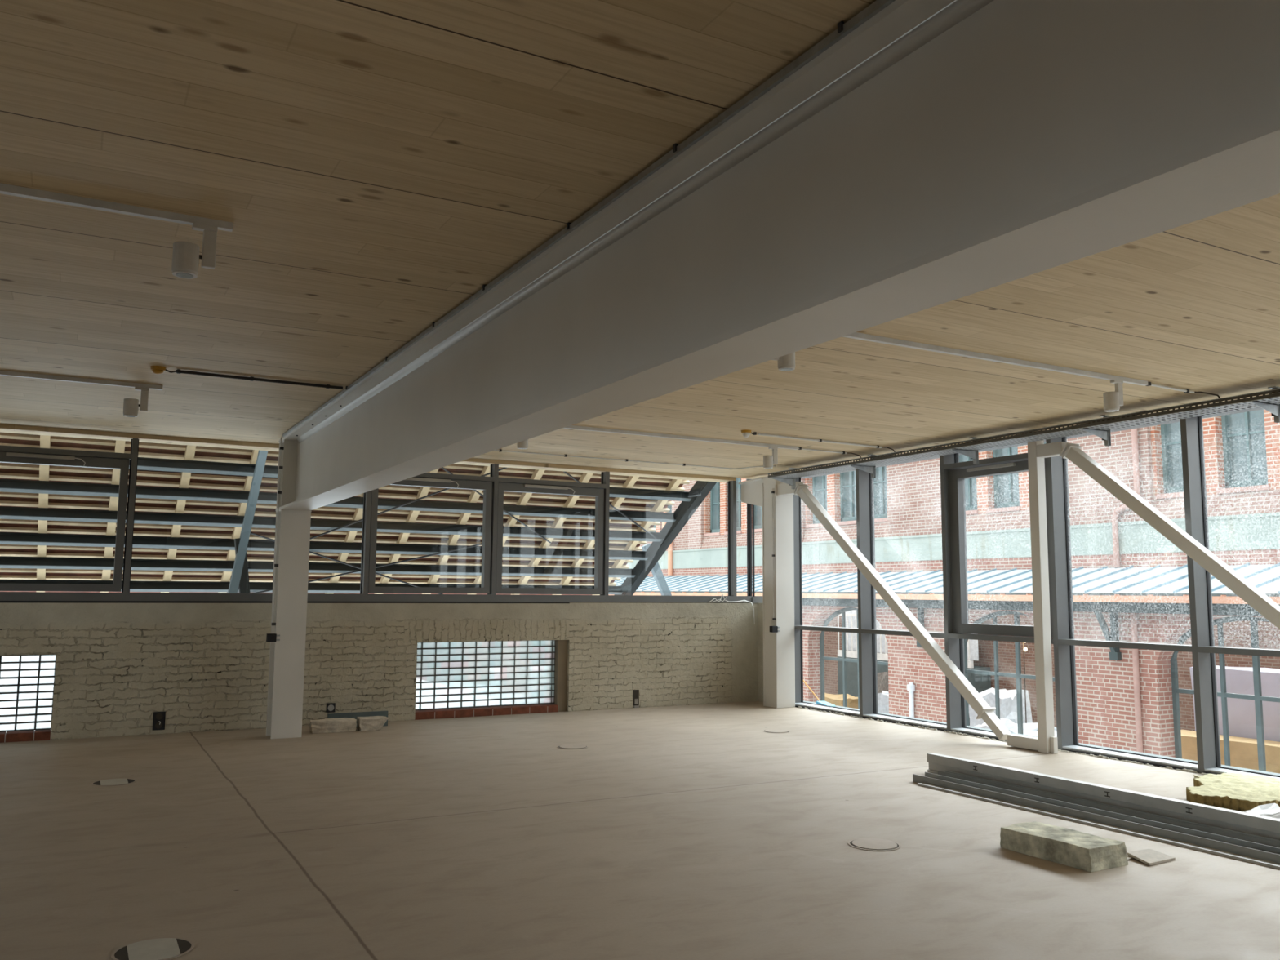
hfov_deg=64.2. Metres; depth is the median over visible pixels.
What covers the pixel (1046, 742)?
steel post
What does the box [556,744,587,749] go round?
box
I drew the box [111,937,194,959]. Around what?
box
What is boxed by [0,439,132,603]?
window
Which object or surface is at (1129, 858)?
chip
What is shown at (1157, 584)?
canopy roof
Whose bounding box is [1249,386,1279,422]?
bracket
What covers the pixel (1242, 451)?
brick building
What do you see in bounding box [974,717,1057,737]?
rubble heap
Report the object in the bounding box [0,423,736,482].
trim
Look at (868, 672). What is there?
window
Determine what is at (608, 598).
window
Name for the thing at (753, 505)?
window
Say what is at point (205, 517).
louvers
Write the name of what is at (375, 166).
ceiling
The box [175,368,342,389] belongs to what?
conduit
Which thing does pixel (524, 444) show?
track spotlight
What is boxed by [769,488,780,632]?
conduit
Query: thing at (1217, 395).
cable tail
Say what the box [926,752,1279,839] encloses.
steel beam
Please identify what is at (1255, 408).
trim
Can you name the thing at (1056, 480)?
window
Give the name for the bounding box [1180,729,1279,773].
stack
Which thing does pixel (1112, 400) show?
track spotlight
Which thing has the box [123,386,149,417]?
track spotlight
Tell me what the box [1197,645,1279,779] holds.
window
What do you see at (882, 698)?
bag
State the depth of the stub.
14.03 m
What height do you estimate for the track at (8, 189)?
0.033 m
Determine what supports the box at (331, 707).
attached to the wall at (206, 666)
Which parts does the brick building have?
pane, stone sill, pane, stone sill, pane, stone sill, pane, stone sill, pane, stone sill, pane, pane, stone sill, pane, stone sill, stone sill, pane, stone sill, pane, stone sill, pane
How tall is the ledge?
0.100 m
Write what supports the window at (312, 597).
in the wall at (206, 666)
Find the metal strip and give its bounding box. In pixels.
[327,711,387,727]
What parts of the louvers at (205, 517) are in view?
bracing rod, bracing rod, bracing rod, bracing rod, bracing rod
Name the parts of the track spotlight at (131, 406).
arm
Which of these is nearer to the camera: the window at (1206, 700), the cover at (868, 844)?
the cover at (868, 844)
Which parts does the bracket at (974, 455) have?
arm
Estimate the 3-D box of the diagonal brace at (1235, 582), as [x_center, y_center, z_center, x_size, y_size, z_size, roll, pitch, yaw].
[5.082,0.968,8.435,0.185,2.988,3.570,4,-7,-29]
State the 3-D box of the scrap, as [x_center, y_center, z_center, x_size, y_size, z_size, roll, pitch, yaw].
[4.394,2.340,7.166,0.467,0.084,0.196,3,-7,-23]
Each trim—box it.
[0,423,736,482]
[553,640,568,711]
[746,400,1271,480]
[751,596,762,603]
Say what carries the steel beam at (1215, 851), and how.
on the floor
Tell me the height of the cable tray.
0.070 m
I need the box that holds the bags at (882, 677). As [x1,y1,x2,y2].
[877,671,888,693]
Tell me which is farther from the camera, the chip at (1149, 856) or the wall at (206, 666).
the wall at (206, 666)
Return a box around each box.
[91,777,136,786]
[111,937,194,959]
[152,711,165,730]
[326,702,335,712]
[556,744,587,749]
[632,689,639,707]
[763,728,789,733]
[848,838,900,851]
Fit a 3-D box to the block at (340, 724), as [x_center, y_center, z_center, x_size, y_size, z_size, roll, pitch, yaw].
[-3.403,2.714,11.287,0.492,0.133,0.250,3,-7,-22]
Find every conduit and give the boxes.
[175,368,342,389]
[266,437,284,641]
[494,448,775,469]
[752,431,882,448]
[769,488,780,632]
[798,447,847,453]
[1145,382,1194,393]
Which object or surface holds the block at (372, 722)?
on the floor
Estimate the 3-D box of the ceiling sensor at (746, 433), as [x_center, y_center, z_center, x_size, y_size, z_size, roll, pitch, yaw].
[1.137,-0.474,10.606,0.186,0.075,0.110,4,-7,-29]
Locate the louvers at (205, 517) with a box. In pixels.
[0,432,716,595]
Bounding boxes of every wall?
[0,602,758,742]
[757,603,763,702]
[802,598,1279,771]
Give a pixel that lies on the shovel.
(824, 703)
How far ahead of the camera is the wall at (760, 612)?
14.77 m
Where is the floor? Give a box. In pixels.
[0,701,1279,959]
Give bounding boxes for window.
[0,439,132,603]
[0,654,56,742]
[122,438,275,603]
[306,492,365,603]
[361,464,494,603]
[414,640,558,719]
[488,463,605,603]
[601,471,733,603]
[729,480,752,603]
[749,503,762,596]
[793,468,877,716]
[823,613,1279,731]
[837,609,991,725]
[861,453,966,731]
[943,436,1078,749]
[1057,413,1221,773]
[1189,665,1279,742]
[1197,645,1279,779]
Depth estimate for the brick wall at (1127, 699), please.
18.34 m
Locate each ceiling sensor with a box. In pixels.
[150,365,176,374]
[741,429,756,437]
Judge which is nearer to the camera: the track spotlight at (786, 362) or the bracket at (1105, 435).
the track spotlight at (786, 362)
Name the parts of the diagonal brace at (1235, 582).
plate, plate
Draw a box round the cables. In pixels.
[708,594,755,624]
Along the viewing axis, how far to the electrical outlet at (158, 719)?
10.97 m
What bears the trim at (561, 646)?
attached to the wall at (206, 666)
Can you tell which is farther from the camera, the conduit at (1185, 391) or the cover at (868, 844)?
the conduit at (1185, 391)
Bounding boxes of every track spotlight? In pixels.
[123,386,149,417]
[171,222,217,279]
[516,439,528,448]
[763,446,777,468]
[771,351,795,371]
[1102,379,1123,412]
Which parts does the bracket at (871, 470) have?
arm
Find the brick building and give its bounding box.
[626,408,1279,577]
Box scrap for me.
[1242,803,1279,818]
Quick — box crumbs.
[797,706,1208,774]
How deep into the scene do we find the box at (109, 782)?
8.20 m
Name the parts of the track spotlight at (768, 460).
arm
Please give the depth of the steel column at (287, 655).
10.88 m
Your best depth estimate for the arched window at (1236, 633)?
26.99 m
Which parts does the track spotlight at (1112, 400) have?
arm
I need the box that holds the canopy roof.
[608,562,1279,604]
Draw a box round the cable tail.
[1194,391,1222,401]
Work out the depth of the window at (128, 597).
11.11 m
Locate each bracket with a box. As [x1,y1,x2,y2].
[772,467,797,488]
[849,453,876,478]
[951,436,980,464]
[1080,414,1112,446]
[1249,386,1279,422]
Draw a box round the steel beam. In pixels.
[275,0,1279,511]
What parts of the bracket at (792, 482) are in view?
arm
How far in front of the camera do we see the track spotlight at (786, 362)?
6.39 m
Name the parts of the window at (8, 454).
rail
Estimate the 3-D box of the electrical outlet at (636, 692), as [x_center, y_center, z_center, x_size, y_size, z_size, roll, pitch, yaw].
[-0.049,2.959,13.787,0.090,0.240,0.019,4,-7,-29]
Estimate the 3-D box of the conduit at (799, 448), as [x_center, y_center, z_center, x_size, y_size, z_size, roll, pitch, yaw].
[2.138,-0.342,11.921,0.730,0.028,0.033,4,-7,-30]
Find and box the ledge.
[803,700,1279,775]
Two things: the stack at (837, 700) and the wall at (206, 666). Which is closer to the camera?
the wall at (206, 666)
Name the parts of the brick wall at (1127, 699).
arch frame, arch frame, arch frame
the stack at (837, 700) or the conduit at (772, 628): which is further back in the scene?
the stack at (837, 700)
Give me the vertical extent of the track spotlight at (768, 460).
0.244 m
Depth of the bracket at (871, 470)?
12.30 m
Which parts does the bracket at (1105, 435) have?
arm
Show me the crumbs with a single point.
(800, 707)
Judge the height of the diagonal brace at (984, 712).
2.966 m
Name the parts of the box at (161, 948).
lid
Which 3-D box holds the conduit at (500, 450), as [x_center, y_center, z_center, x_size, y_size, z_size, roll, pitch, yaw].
[-0.571,-0.309,12.390,5.086,0.028,0.561,4,-7,-29]
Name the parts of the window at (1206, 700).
sill rail, sill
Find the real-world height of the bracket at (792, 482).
0.286 m
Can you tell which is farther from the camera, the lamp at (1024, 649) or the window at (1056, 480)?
the lamp at (1024, 649)
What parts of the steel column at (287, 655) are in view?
cap plate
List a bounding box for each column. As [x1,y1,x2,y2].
[266,509,311,738]
[738,475,795,708]
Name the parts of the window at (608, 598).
rail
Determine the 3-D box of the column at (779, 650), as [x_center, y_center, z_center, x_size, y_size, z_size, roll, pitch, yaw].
[1.788,1.563,14.460,0.345,3.190,0.850,4,-7,-29]
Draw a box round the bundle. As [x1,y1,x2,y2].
[968,687,1032,726]
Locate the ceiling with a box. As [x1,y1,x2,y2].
[0,0,1279,479]
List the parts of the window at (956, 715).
sill rail, sill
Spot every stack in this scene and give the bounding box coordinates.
[824,693,857,708]
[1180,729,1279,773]
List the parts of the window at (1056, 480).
sill, sill rail, sash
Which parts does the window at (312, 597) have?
rail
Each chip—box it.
[1126,848,1175,865]
[1126,849,1134,861]
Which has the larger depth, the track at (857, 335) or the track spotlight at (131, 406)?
the track spotlight at (131, 406)
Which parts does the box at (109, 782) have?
lid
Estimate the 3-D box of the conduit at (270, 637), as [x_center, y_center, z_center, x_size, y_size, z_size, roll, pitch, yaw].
[-3.870,0.624,10.893,0.125,2.185,0.075,4,-7,-29]
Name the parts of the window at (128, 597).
rail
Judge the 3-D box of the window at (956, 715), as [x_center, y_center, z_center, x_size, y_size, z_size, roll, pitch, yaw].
[3.279,1.343,12.417,0.267,3.260,1.483,4,-7,-29]
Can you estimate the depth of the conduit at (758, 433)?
11.10 m
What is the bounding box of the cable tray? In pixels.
[768,388,1279,478]
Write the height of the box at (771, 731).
0.006 m
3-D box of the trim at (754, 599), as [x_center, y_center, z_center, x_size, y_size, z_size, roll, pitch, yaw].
[1.758,1.764,15.014,0.370,0.090,0.180,4,-7,-29]
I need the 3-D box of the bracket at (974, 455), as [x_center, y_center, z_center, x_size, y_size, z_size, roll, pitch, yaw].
[3.468,-0.323,10.878,0.415,0.286,0.062,4,-7,-29]
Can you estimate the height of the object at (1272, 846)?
0.045 m
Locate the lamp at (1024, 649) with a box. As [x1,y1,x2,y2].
[1022,642,1026,723]
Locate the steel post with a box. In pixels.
[1007,436,1068,753]
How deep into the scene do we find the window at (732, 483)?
14.85 m
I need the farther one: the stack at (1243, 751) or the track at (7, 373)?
the stack at (1243, 751)
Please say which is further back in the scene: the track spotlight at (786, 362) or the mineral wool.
the mineral wool
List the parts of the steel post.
post, plate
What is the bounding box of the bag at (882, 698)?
[877,690,888,713]
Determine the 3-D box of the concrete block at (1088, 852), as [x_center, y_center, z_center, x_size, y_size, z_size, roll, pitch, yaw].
[2.529,2.186,6.111,0.346,0.131,0.656,4,-7,-29]
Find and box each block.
[309,717,356,733]
[356,715,388,731]
[1000,821,1128,872]
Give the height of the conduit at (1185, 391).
0.028 m
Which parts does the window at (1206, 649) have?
sill rail, sill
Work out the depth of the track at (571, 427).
10.94 m
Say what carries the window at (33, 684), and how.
in the wall at (206, 666)
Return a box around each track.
[0,182,233,231]
[0,370,162,390]
[562,425,798,449]
[841,332,1148,386]
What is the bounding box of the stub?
[777,481,803,495]
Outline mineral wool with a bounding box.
[1186,772,1279,811]
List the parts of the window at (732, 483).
rail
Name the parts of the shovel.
blade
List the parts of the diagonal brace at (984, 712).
plate, plate, foot plate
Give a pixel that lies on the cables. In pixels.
(722, 594)
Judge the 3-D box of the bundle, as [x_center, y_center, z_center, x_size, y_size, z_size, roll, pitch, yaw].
[8.454,5.603,24.068,1.129,1.359,1.224,4,-7,-29]
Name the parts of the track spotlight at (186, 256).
arm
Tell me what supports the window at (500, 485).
in the wall at (206, 666)
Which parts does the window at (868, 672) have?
sill rail, sill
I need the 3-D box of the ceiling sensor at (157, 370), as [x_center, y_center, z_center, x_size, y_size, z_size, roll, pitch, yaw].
[-3.635,-0.830,7.778,0.186,0.055,0.110,4,-7,-29]
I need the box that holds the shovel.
[803,680,835,706]
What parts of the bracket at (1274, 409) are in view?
arm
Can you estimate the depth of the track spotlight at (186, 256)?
4.59 m
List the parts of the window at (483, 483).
rail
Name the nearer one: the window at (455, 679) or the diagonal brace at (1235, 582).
the diagonal brace at (1235, 582)
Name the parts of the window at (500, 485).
rail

